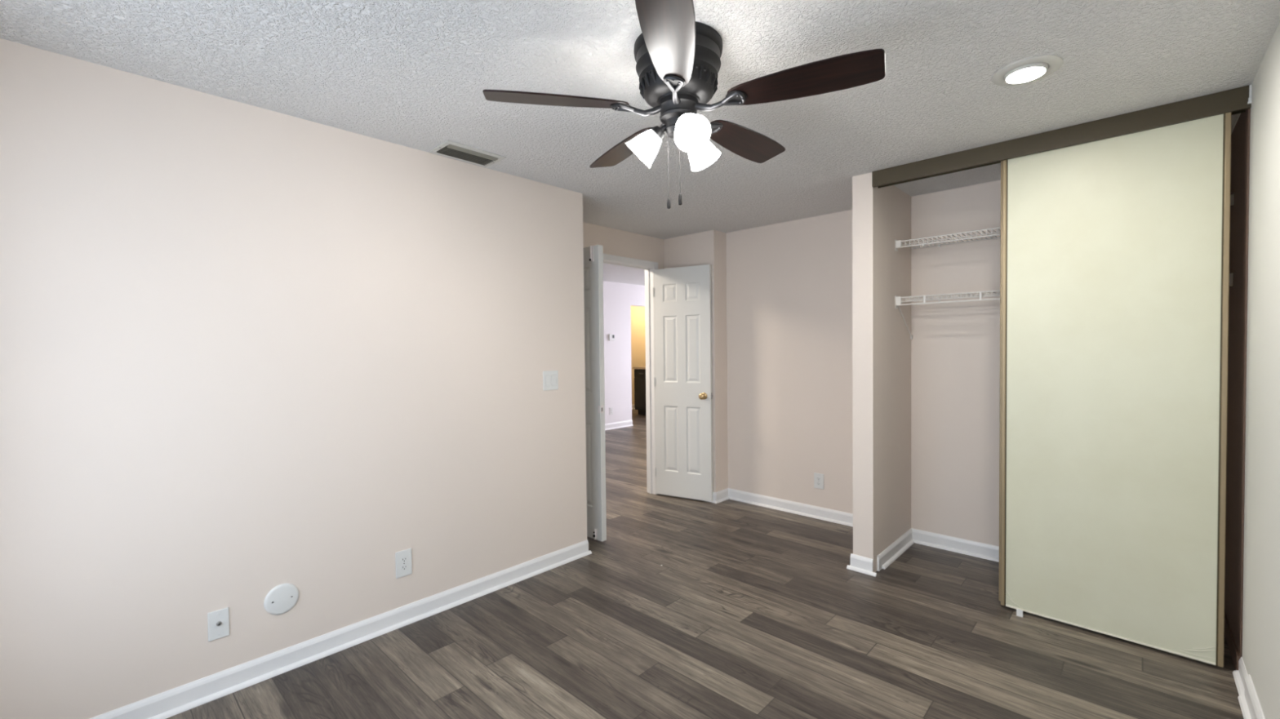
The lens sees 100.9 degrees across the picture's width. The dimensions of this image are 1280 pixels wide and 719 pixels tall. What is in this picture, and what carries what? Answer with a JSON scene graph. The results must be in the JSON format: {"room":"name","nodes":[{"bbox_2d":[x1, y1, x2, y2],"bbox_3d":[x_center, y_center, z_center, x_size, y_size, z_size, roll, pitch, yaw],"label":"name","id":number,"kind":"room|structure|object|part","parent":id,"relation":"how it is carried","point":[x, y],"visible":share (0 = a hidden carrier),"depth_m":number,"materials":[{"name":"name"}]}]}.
{"room":"empty bedroom","nodes":[
{"label":"empty bedroom","id":0,"kind":"room"},
{"bbox_2d":[0,38,586,718],"bbox_3d":[-1.556,0.130,2.668,0.692,2.340,2.764,1,2,43],"label":"wall","id":1,"kind":"structure","parent":0,"point":[246,351],"depth_m":2.12,"materials":[{"name":"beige paint"}]},
{"bbox_2d":[207,607,229,641],"bbox_3d":[-1.645,1.037,2.065,0.019,0.112,0.066,1,2,43],"label":"cable jack","id":2,"kind":"object","parent":1,"relation":"attached to","point":[218,621],"visible":1,"depth_m":2.07,"materials":[{"name":"white plastic"}]},
{"bbox_2d":[263,583,299,614],"bbox_3d":[-1.504,1.008,2.221,0.010,0.126,0.126,1,2,43],"label":"round cover plate","id":3,"kind":"object","parent":1,"relation":"attached to","point":[282,597],"visible":1,"depth_m":2.22,"materials":[{"name":"white plastic"}]},
{"bbox_2d":[89,539,591,718],"bbox_3d":[-1.240,1.257,2.492,0.028,0.088,2.668,1,2,43],"label":"baseboard","id":4,"kind":"structure","parent":1,"relation":"attached to","point":[168,704],"depth_m":2.33,"materials":[{"name":"white wood"}]},
{"bbox_2d":[395,548,412,578],"bbox_3d":[-1.157,1.000,2.591,0.008,0.128,0.078,1,2,43],"label":"wall outlet","id":5,"kind":"object","parent":1,"relation":"attached to","point":[403,558],"visible":1,"depth_m":2.59,"materials":[{"name":"white plastic"}]},
{"bbox_2d":[400,564,407,570],"bbox_3d":[-1.155,1.019,2.590,0.003,0.025,0.033,1,2,43],"label":"receptacle","id":6,"kind":"object","parent":5,"relation":"attached to","point":[403,566],"depth_m":2.59,"materials":[{"name":"white plastic"}]},
{"bbox_2d":[400,556,407,562],"bbox_3d":[-1.156,0.980,2.589,0.003,0.025,0.033,1,2,43],"label":"receptacle","id":7,"kind":"object","parent":5,"relation":"attached to","point":[403,559],"depth_m":2.59,"materials":[{"name":"white plastic"}]},
{"bbox_2d":[542,370,558,391],"bbox_3d":[-0.544,0.128,3.231,0.010,0.118,0.112,1,2,43],"label":"light switch","id":8,"kind":"object","parent":1,"relation":"attached to","point":[550,378],"visible":1,"depth_m":3.23,"materials":[{"name":"white plastic"}]},
{"bbox_2d":[583,244,606,542],"bbox_3d":[-0.458,0.234,3.793,0.529,2.032,0.070,1,2,43],"label":"door","id":9,"kind":"structure","parent":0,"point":[593,255],"depth_m":3.65,"materials":[{"name":"white paint"}]},
{"bbox_3d":[-0.270,0.342,3.626,0.022,0.050,0.028,1,2,43],"label":"strike plate","id":10,"kind":"part","parent":9,"relation":"part of","materials":[{"name":"silver metal"}]},
{"bbox_2d":[582,222,664,269],"bbox_3d":[-0.302,0.032,4.414,0.095,2.430,1.501,1,2,43],"label":"wall","id":11,"kind":"structure","parent":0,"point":[614,242],"depth_m":4.52,"materials":[{"name":"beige paint"}]},
{"bbox_2d":[602,253,657,494],"bbox_3d":[-0.298,0.188,4.420,0.123,2.116,1.257,1,2,43],"label":"door frame","id":12,"kind":"structure","parent":11,"relation":"attached to","point":[648,271],"depth_m":4.82,"materials":[{"name":"white wood"}]},
{"bbox_2d":[603,280,644,423],"bbox_3d":[-1.733,-0.022,7.464,0.110,2.430,9.510,1,2,43],"label":"wall","id":13,"kind":"structure","parent":0,"point":[619,298],"depth_m":8.85,"materials":[{"name":"white paint"}]},
{"bbox_2d":[609,407,613,414],"bbox_3d":[-0.474,0.850,8.725,0.008,0.118,0.075,1,2,43],"label":"wall outlet","id":14,"kind":"object","parent":13,"relation":"attached to","point":[611,408],"visible":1,"depth_m":8.72,"materials":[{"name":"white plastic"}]},
{"bbox_2d":[608,333,614,340],"bbox_3d":[-0.467,-0.365,8.706,0.026,0.110,0.120,1,2,43],"label":"thermostat","id":15,"kind":"object","parent":13,"relation":"attached to","point":[611,336],"visible":1,"depth_m":8.69,"materials":[{"name":"white plastic"}]},
{"bbox_2d":[604,420,633,430],"bbox_3d":[-2.490,1.172,6.573,0.028,0.100,6.896,1,2,43],"label":"baseboard","id":16,"kind":"structure","parent":13,"relation":"attached to","point":[628,423],"depth_m":8.84,"materials":[{"name":"white wood"}]},
{"bbox_2d":[603,263,644,285],"bbox_3d":[-1.449,-1.279,7.362,5.608,0.080,9.810,1,2,43],"label":"ceiling","id":17,"kind":"structure","parent":0,"point":[614,273],"depth_m":7.88,"materials":[{"name":"white paint"}]},
{"bbox_2d":[631,306,645,404],"bbox_3d":[-0.154,-0.108,10.447,1.682,2.430,3.200,1,2,43],"label":"wall","id":18,"kind":"structure","parent":0,"point":[637,313],"depth_m":11.62,"materials":[{"name":"beige paint"}]},
{"bbox_2d":[0,0,1279,239],"bbox_3d":[0.143,-1.089,2.248,3.740,0.080,4.540,1,2,43],"label":"ceiling","id":19,"kind":"structure","parent":0,"point":[415,74],"depth_m":1.89,"materials":[{"name":"white paint"}]},
{"bbox_2d":[428,140,506,167],"bbox_3d":[-0.878,-1.042,2.696,0.208,0.013,0.320,1,2,43],"label":"ceiling vent","id":20,"kind":"object","parent":19,"relation":"in","point":[448,148],"visible":1,"depth_m":2.68,"materials":[{"name":"metal"}]},
{"bbox_2d":[482,0,885,208],"bbox_3d":[0.108,-0.775,1.802,1.218,0.528,1.160,-1,1,-28],"label":"ceiling fan","id":21,"kind":"object","parent":19,"relation":"hanging from","point":[677,56],"visible":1,"depth_m":1.65,"materials":[{"name":"brown wood"}]},
{"bbox_3d":[-0.262,-0.829,1.690,0.457,0.006,0.142,-1,14,-10],"label":"blade","id":22,"kind":"part","parent":21,"relation":"part of","materials":[{"name":"brown wood"}]},
{"bbox_3d":[-0.065,-0.827,1.727,0.068,0.003,0.068,-1,14,-10],"label":"arm plate","id":23,"kind":"part","parent":21,"relation":"part of","materials":[{"name":"metal"}]},
{"bbox_3d":[-0.060,-0.841,2.110,0.142,0.006,0.457,-15,8,-27],"label":"blade","id":24,"kind":"part","parent":21,"relation":"part of","materials":[{"name":"brown wood"}]},
{"bbox_3d":[-0.007,-0.823,1.738,0.174,0.041,0.063,-1,14,-10],"label":"blade arm","id":25,"kind":"part","parent":21,"relation":"part of","materials":[{"name":"grey metal"}]},
{"bbox_3d":[0.006,-0.717,1.795,0.125,0.125,0.112,1,2,43],"label":"lamp shade","id":26,"kind":"part","parent":21,"relation":"part of","materials":[{"name":"white glass"}]},
{"bbox_3d":[0.076,-0.825,1.369,0.142,0.006,0.457,12,3,7],"label":"blade","id":27,"kind":"part","parent":21,"relation":"part of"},
{"bbox_3d":[0.109,-0.822,1.625,0.063,0.041,0.174,12,3,7],"label":"blade arm","id":28,"kind":"part","parent":21,"relation":"part of","materials":[{"name":"grey metal"}]},
{"bbox_3d":[0.102,-0.826,1.567,0.068,0.003,0.068,12,3,7],"label":"arm plate","id":29,"kind":"part","parent":21,"relation":"part of","materials":[{"name":"metal"}]},
{"bbox_3d":[0.151,-0.732,1.659,0.061,0.063,0.053,1,2,43],"label":"bulb","id":30,"kind":"part","parent":21,"relation":"part of","materials":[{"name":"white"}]},
{"bbox_3d":[0.153,-0.715,1.637,0.123,0.125,0.114,1,2,43],"label":"lamp shade","id":31,"kind":"part","parent":21,"relation":"part of","materials":[{"name":"white glass"}]},
{"bbox_3d":[0.216,-0.720,1.848,0.116,0.125,0.126,1,2,43],"label":"lamp shade","id":32,"kind":"part","parent":21,"relation":"part of","materials":[{"name":"white glass"}]},
{"bbox_3d":[0.225,-0.829,1.860,0.063,0.041,0.174,-17,-10,43],"label":"blade arm","id":33,"kind":"part","parent":21,"relation":"part of","materials":[{"name":"grey metal"}]},
{"bbox_3d":[0.264,-0.835,1.903,0.068,0.003,0.068,-16,-10,43],"label":"arm plate","id":34,"kind":"part","parent":21,"relation":"part of","materials":[{"name":"metal"}]},
{"bbox_3d":[0.252,-0.825,1.701,0.174,0.041,0.063,0,-11,26],"label":"blade arm","id":35,"kind":"part","parent":21,"relation":"part of","materials":[{"name":"grey metal"}]},
{"bbox_3d":[0.305,-0.830,1.676,0.068,0.003,0.068,0,-11,26],"label":"arm plate","id":36,"kind":"part","parent":21,"relation":"part of","materials":[{"name":"metal"}]},
{"bbox_3d":[0.402,-0.845,2.049,0.142,0.006,0.457,-17,-10,43],"label":"blade","id":37,"kind":"part","parent":21,"relation":"part of","materials":[{"name":"brown wood"}]},
{"bbox_3d":[0.486,-0.835,1.590,0.457,0.006,0.142,0,-11,26],"label":"blade","id":38,"kind":"part","parent":21,"relation":"part of","materials":[{"name":"brown wood"}]},
{"bbox_2d":[991,54,1063,86],"bbox_3d":[1.413,-1.047,1.932,0.210,0.018,0.210,1,2,43],"label":"recessed light","id":39,"kind":"object","parent":19,"relation":"in","point":[1030,69],"visible":1,"depth_m":1.91,"materials":[{"name":"plastic"}]},
{"bbox_2d":[877,110,1245,188],"bbox_3d":[1.896,-1.039,2.588,1.433,0.075,0.077,1,2,43],"label":"door track","id":40,"kind":"object","parent":19,"relation":"attached to","point":[1242,111],"visible":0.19,"depth_m":2.85,"materials":[{"name":"brown metal"}]},
{"bbox_2d":[1000,111,1231,667],"bbox_3d":[2.098,0.112,2.398,0.762,2.276,0.028,1,2,45],"label":"door","id":41,"kind":"structure","parent":40,"relation":"attached to","point":[1115,282],"depth_m":2.35,"materials":[{"name":"beige wood"}]},
{"bbox_3d":[2.110,1.245,2.424,0.719,0.009,0.026,1,2,45],"label":"rail","id":42,"kind":"part","parent":41,"relation":"part of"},
{"bbox_2d":[871,84,1251,187],"bbox_3d":[1.862,-1.031,2.553,1.433,0.088,0.020,1,2,43],"label":"fascia","id":43,"kind":"object","parent":19,"relation":"attached to","point":[1235,100],"visible":1,"depth_m":2.41,"materials":[{"name":"brown paint"}]},
{"bbox_2d":[663,230,728,492],"bbox_3d":[0.499,0.057,4.867,0.669,2.340,0.296,1,2,43],"label":"wall","id":44,"kind":"structure","parent":0,"point":[707,247],"depth_m":4.60,"materials":[{"name":"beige paint"}]},
{"bbox_2d":[653,264,713,502],"bbox_3d":[0.371,0.206,4.653,0.562,2.032,0.137,0,2,30],"label":"door","id":45,"kind":"structure","parent":44,"relation":"in","point":[682,295],"depth_m":4.64,"materials":[{"name":"white paint"}]},
{"bbox_3d":[0.535,0.315,4.519,0.060,0.060,0.066,0,2,30],"label":"knob","id":46,"kind":"part","parent":45,"relation":"part of","materials":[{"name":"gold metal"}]},
{"bbox_2d":[703,492,717,503],"bbox_3d":[0.449,1.187,4.729,0.583,0.088,0.028,1,2,43],"label":"baseboard","id":47,"kind":"structure","parent":44,"relation":"attached to","point":[714,494],"depth_m":4.55,"materials":[{"name":"white wood"}]},
{"bbox_2d":[716,488,728,503],"bbox_3d":[0.723,1.187,4.610,0.028,0.088,0.198,1,2,43],"label":"baseboard","id":48,"kind":"structure","parent":44,"relation":"attached to","point":[722,495],"depth_m":4.61,"materials":[{"name":"white wood"}]},
{"bbox_2d":[166,408,1243,718],"bbox_3d":[0.185,1.195,6.461,9.460,0.001,10.880,1,2,43],"label":"floor","id":49,"kind":"structure","parent":0,"point":[749,611],"depth_m":2.35,"materials":[{"name":"grey wood"}]},
{"bbox_2d":[634,368,645,415],"bbox_3d":[0.403,0.642,10.509,0.860,0.915,0.664,1,2,43],"label":"base cabinet","id":50,"kind":"object","parent":49,"relation":"on","point":[639,374],"visible":0.29,"depth_m":10.47,"materials":[{"name":"black paint"}]},
{"bbox_2d":[632,366,645,369],"bbox_3d":[0.401,0.165,10.505,0.905,0.040,0.660,1,2,43],"label":"countertop","id":51,"kind":"structure","parent":50,"relation":"on","point":[635,367],"depth_m":10.49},
{"bbox_3d":[0.040,0.278,10.430,0.415,0.145,0.018,1,2,43],"label":"drawer","id":52,"kind":"part","parent":50,"relation":"part of","materials":[{"name":"black paint"}]},
{"bbox_3d":[0.043,0.670,10.437,0.415,0.610,0.022,1,2,43],"label":"cabinet door","id":53,"kind":"part","parent":50,"relation":"part of","materials":[{"name":"black paint"}]},
{"bbox_2d":[1016,608,1023,617],"bbox_3d":[1.874,1.247,2.605,0.026,0.034,0.024,1,2,43],"label":"floor guide","id":54,"kind":"object","parent":49,"relation":"on","point":[1019,612],"visible":1,"depth_m":2.60,"materials":[{"name":"white plastic"}]},
{"bbox_2d":[725,209,853,514],"bbox_3d":[1.341,0.063,4.202,1.470,2.340,0.110,1,2,43],"label":"wall","id":55,"kind":"structure","parent":0,"point":[789,283],"depth_m":4.24,"materials":[{"name":"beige paint"}]},
{"bbox_2d":[728,488,853,526],"bbox_3d":[1.281,1.190,4.201,1.402,0.088,0.028,1,2,43],"label":"baseboard","id":56,"kind":"structure","parent":55,"relation":"attached to","point":[806,510],"depth_m":4.25,"materials":[{"name":"white wood"}]},
{"bbox_2d":[813,472,823,489],"bbox_3d":[1.389,0.944,4.105,0.078,0.118,0.008,1,2,43],"label":"wall outlet","id":57,"kind":"object","parent":55,"relation":"attached to","point":[818,477],"visible":1,"depth_m":4.10,"materials":[{"name":"white plastic"}]},
{"bbox_2d":[852,172,911,572],"bbox_3d":[1.575,0.079,3.392,0.118,2.340,0.769,1,2,43],"label":"wall partition","id":58,"kind":"structure","parent":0,"point":[882,341],"depth_m":3.16,"materials":[{"name":"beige paint"}]},
{"bbox_2d":[846,553,876,577],"bbox_3d":[1.313,1.214,3.129,0.170,0.088,0.028,1,2,43],"label":"baseboard","id":59,"kind":"structure","parent":58,"relation":"attached to","point":[860,564],"depth_m":3.13,"materials":[{"name":"white wood"}]},
{"bbox_2d":[876,528,914,571],"bbox_3d":[1.643,1.205,3.370,0.028,0.088,0.648,1,2,43],"label":"baseboard","id":60,"kind":"structure","parent":58,"relation":"attached to","point":[900,546],"depth_m":3.33,"materials":[{"name":"white wood"}]},
{"bbox_2d":[911,179,1000,546],"bbox_3d":[2.440,0.075,3.135,1.593,2.340,0.158,1,2,43],"label":"wall","id":61,"kind":"structure","parent":0,"point":[955,346],"depth_m":3.40,"materials":[{"name":"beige paint"}]},
{"bbox_2d":[911,528,999,562],"bbox_3d":[2.367,1.203,3.114,1.433,0.088,0.028,1,2,43],"label":"baseboard","id":62,"kind":"structure","parent":61,"relation":"attached to","point":[988,552],"depth_m":3.41,"materials":[{"name":"white wood"}]},
{"bbox_2d":[895,273,1232,339],"bbox_3d":[2.248,-0.266,2.971,1.433,0.276,0.328,1,2,43],"label":"wire shelf","id":63,"kind":"object","parent":61,"relation":"attached to","point":[899,300],"visible":0.47,"depth_m":3.20,"materials":[{"name":"white metal"}]},
{"bbox_3d":[2.146,-0.340,2.862,1.425,0.008,0.008,1,2,43],"label":"lip rail","id":64,"kind":"part","parent":63,"relation":"part of","materials":[{"name":"white plastic"}]},
{"bbox_3d":[2.146,-0.386,2.862,1.425,0.008,0.008,1,2,43],"label":"rail","id":65,"kind":"part","parent":63,"relation":"part of","materials":[{"name":"white plastic"}]},
{"bbox_3d":[2.155,-0.360,2.871,1.425,0.005,0.005,1,2,43],"label":"rail","id":66,"kind":"part","parent":63,"relation":"part of","materials":[{"name":"white plastic"}]},
{"bbox_2d":[895,194,1234,251],"bbox_3d":[2.243,-0.721,2.960,1.433,0.072,0.328,1,2,43],"label":"wire shelf","id":67,"kind":"object","parent":61,"relation":"attached to","point":[899,244],"visible":0.44,"depth_m":3.21,"materials":[{"name":"white metal"}]},
{"bbox_3d":[2.142,-0.703,2.854,1.425,0.008,0.008,1,2,43],"label":"lip rail","id":68,"kind":"part","parent":67,"relation":"part of","materials":[{"name":"white plastic"}]},
{"bbox_3d":[2.142,-0.739,2.854,1.425,0.008,0.008,1,2,43],"label":"rail","id":69,"kind":"part","parent":67,"relation":"part of","materials":[{"name":"white plastic"}]},
{"bbox_3d":[2.349,-0.742,3.074,1.425,0.006,0.006,1,2,43],"label":"rail","id":70,"kind":"part","parent":67,"relation":"part of","materials":[{"name":"white plastic"}]},
{"bbox_2d":[998,160,1002,601],"bbox_3d":[2.117,0.111,2.441,0.762,2.276,0.028,1,2,45],"label":"door frame","id":71,"kind":"structure","parent":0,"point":[1001,224],"depth_m":2.70,"materials":[{"name":"brown metal"}]},
{"bbox_2d":[1231,21,1279,718],"bbox_3d":[1.478,0.134,1.032,0.110,2.340,4.540,1,2,43],"label":"wall","id":72,"kind":"structure","parent":0,"point":[1261,555],"depth_m":1.81,"materials":[{"name":"beige paint"}]},
{"bbox_2d":[1224,108,1250,670],"bbox_3d":[2.640,0.111,2.356,0.014,2.300,0.704,1,2,43],"label":"door frame","id":73,"kind":"structure","parent":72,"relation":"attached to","point":[1240,136],"depth_m":2.24,"materials":[{"name":"brown wood"}]},
{"bbox_2d":[1232,657,1265,718],"bbox_3d":[1.182,1.262,0.832,0.030,0.100,3.570,1,2,43],"label":"baseboard","id":74,"kind":"structure","parent":72,"relation":"attached to","point":[1251,708],"depth_m":1.93,"materials":[{"name":"white wood"}]},
{"bbox_2d":[1247,84,1251,104],"bbox_3d":[2.370,-1.031,2.054,0.010,0.072,0.010,1,2,43],"label":"bracket","id":75,"kind":"object","parent":72,"relation":"attached to","point":[1250,86],"visible":1,"depth_m":2.05,"materials":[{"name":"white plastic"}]}
]}

